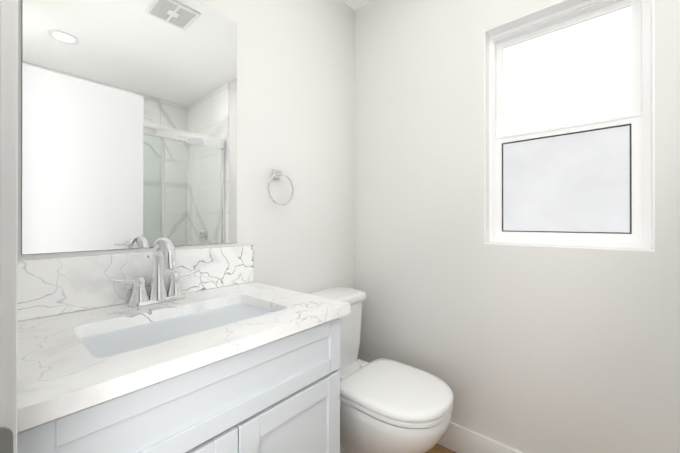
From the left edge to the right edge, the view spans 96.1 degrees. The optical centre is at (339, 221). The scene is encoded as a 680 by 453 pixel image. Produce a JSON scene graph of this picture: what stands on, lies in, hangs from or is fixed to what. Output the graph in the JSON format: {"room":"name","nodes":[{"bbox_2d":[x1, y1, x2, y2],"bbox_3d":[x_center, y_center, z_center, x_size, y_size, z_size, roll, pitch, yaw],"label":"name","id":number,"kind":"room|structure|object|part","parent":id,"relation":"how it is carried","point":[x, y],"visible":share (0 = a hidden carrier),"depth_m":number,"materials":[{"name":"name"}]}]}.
{"room":"bathroom","nodes":[
{"label":"bathroom","id":0,"kind":"room"},
{"bbox_2d":[18,0,353,293],"bbox_3d":[-0.605,-0.100,1.233,0.160,2.440,2.250,0,0,41],"label":"wall","id":1,"kind":"structure","parent":0,"point":[295,91],"depth_m":1.54,"materials":[{"name":"paint"}]},
{"bbox_2d":[21,0,236,254],"bbox_3d":[-0.647,-0.375,1.058,0.006,0.933,0.633,0,0,41],"label":"mirror","id":2,"kind":"object","parent":1,"relation":"attached to","point":[128,124],"visible":0.95,"depth_m":1.00,"materials":[{"name":"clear mirror"}]},
{"bbox_2d":[17,245,253,321],"bbox_3d":[-0.632,0.184,1.062,0.020,0.160,0.753,0,0,41],"label":"backsplash","id":3,"kind":"structure","parent":1,"relation":"attached to","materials":[{"name":"stone"}]},
{"bbox_2d":[267,169,293,204],"bbox_3d":[-0.289,-0.160,1.440,0.044,0.171,0.150,0,0,41],"label":"towel ring","id":4,"kind":"object","parent":1,"relation":"attached to","point":[277,174],"visible":1,"depth_m":1.43,"materials":[{"name":"silver metal"}]},
{"bbox_2d":[342,0,370,9],"bbox_3d":[0.380,-1.347,0.378,2.772,0.050,2.250,0,0,41],"label":"ceiling","id":5,"kind":"structure","parent":0,"point":[354,4],"depth_m":1.85,"materials":[{"name":"paint"}]},
{"bbox_2d":[427,443,455,452],"bbox_3d":[0.380,1.143,0.373,2.772,0.050,2.250,0,0,41],"label":"floor","id":6,"kind":"structure","parent":0,"point":[437,448],"depth_m":1.49,"materials":[{"name":"brown wood"}]},
{"bbox_2d":[17,237,349,452],"bbox_3d":[-0.425,0.585,0.881,0.568,1.068,0.753,0,0,41],"label":"bathroom vanity","id":7,"kind":"object","parent":6,"relation":"on","point":[164,346],"visible":1,"depth_m":0.78,"materials":[{"name":"white paint"}]},
{"bbox_3d":[-0.244,0.393,0.722,0.020,0.163,0.723,0,0,41],"label":"drawer","id":8,"kind":"part","parent":7,"relation":"part of","materials":[{"name":"white paint"}]},
{"bbox_2d":[17,282,349,432],"bbox_3d":[-0.427,0.280,0.883,0.564,0.032,0.753,0,0,41],"label":"countertop","id":9,"kind":"structure","parent":7,"relation":"on","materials":[{"name":"stone"}]},
{"bbox_2d":[107,237,200,306],"bbox_3d":[-0.566,0.158,0.976,0.146,0.213,0.272,0,0,41],"label":"faucet","id":10,"kind":"object","parent":9,"relation":"on","point":[163,253],"depth_m":0.98,"materials":[{"name":"silver metal"}]},
{"bbox_3d":[-0.364,0.746,0.585,0.020,0.525,0.360,0,0,41],"label":"door","id":11,"kind":"part","parent":7,"relation":"part of","materials":[{"name":"white paint"}]},
{"bbox_3d":[-0.125,0.747,0.859,0.020,0.525,0.360,0,0,41],"label":"door","id":12,"kind":"part","parent":7,"relation":"part of","materials":[{"name":"white paint"}]},
{"bbox_2d":[307,287,452,452],"bbox_3d":[0.120,0.746,1.369,0.741,0.749,0.456,0,0,41],"label":"toilet","id":13,"kind":"object","parent":6,"relation":"on","point":[389,406],"visible":0.62,"depth_m":1.19,"materials":[{"name":"white ceramic"}]},
{"bbox_3d":[0.229,0.700,1.274,0.453,0.062,0.378,0,0,41],"label":"seat","id":14,"kind":"part","parent":13,"relation":"part of","materials":[{"name":"white plastic"}]},
{"bbox_2d":[354,0,679,452],"bbox_3d":[1.066,-0.100,1.163,2.452,2.440,0.160,0,0,41],"label":"wall","id":15,"kind":"structure","parent":0,"point":[530,349],"depth_m":1.41,"materials":[{"name":"paint"}]},
{"bbox_2d":[438,421,522,452],"bbox_3d":[0.651,1.053,1.407,1.502,0.135,0.014,0,0,41],"label":"baseboard","id":16,"kind":"structure","parent":15,"relation":"attached to","point":[456,438],"depth_m":1.44,"materials":[{"name":"white wood"}]},
{"bbox_2d":[484,0,654,251],"bbox_3d":[0.920,-0.387,1.283,0.549,0.985,0.146,0,0,41],"label":"window","id":17,"kind":"structure","parent":15,"relation":"in","point":[573,74],"depth_m":1.28,"materials":[{"name":"white plastic"}]},
{"bbox_3d":[0.932,-0.159,1.296,0.441,0.414,0.004,0,0,41],"label":"glass","id":18,"kind":"part","parent":17,"relation":"part of","materials":[{"name":"grey glass"}]},
{"bbox_3d":[0.952,-0.600,1.320,0.441,0.452,0.004,0,0,41],"label":"glass","id":19,"kind":"part","parent":17,"relation":"part of","materials":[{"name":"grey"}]},
{"bbox_2d":[495,112,641,242],"bbox_3d":[0.930,-0.165,1.294,0.497,0.494,0.033,0,0,41],"label":"sash","id":20,"kind":"object","parent":17,"relation":"attached to","point":[575,133],"depth_m":1.22,"materials":[{"name":"white"}]},
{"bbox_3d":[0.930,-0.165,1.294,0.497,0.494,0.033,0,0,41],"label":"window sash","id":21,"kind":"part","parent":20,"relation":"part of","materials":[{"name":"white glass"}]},
{"bbox_3d":[0.952,-0.597,1.320,0.497,0.514,0.026,0,0,41],"label":"window sash","id":22,"kind":"part","parent":17,"relation":"part of","materials":[{"name":"white glass"}]},
{"bbox_3d":[-0.153,-1.137,0.039,0.790,0.370,0.160,0,0,41],"label":"wall","id":23,"kind":"structure","parent":0,"visible":0},
{"bbox_2d":[0,0,17,452],"bbox_3d":[-0.095,0.055,0.102,0.900,2.125,0.015,0,0,41],"label":"door frame","id":24,"kind":"structure","parent":23,"relation":"attached to","point":[8,186],"depth_m":0.36,"materials":[{"name":"white wood"}]},
{"bbox_2d":[0,427,12,452],"bbox_3d":[-0.394,0.273,0.328,0.002,0.085,0.058,0,0,41],"label":"strike plate","id":25,"kind":"object","parent":24,"relation":"attached to","point":[6,439],"visible":1,"depth_m":0.34,"materials":[{"name":"silver metal"}]}
]}

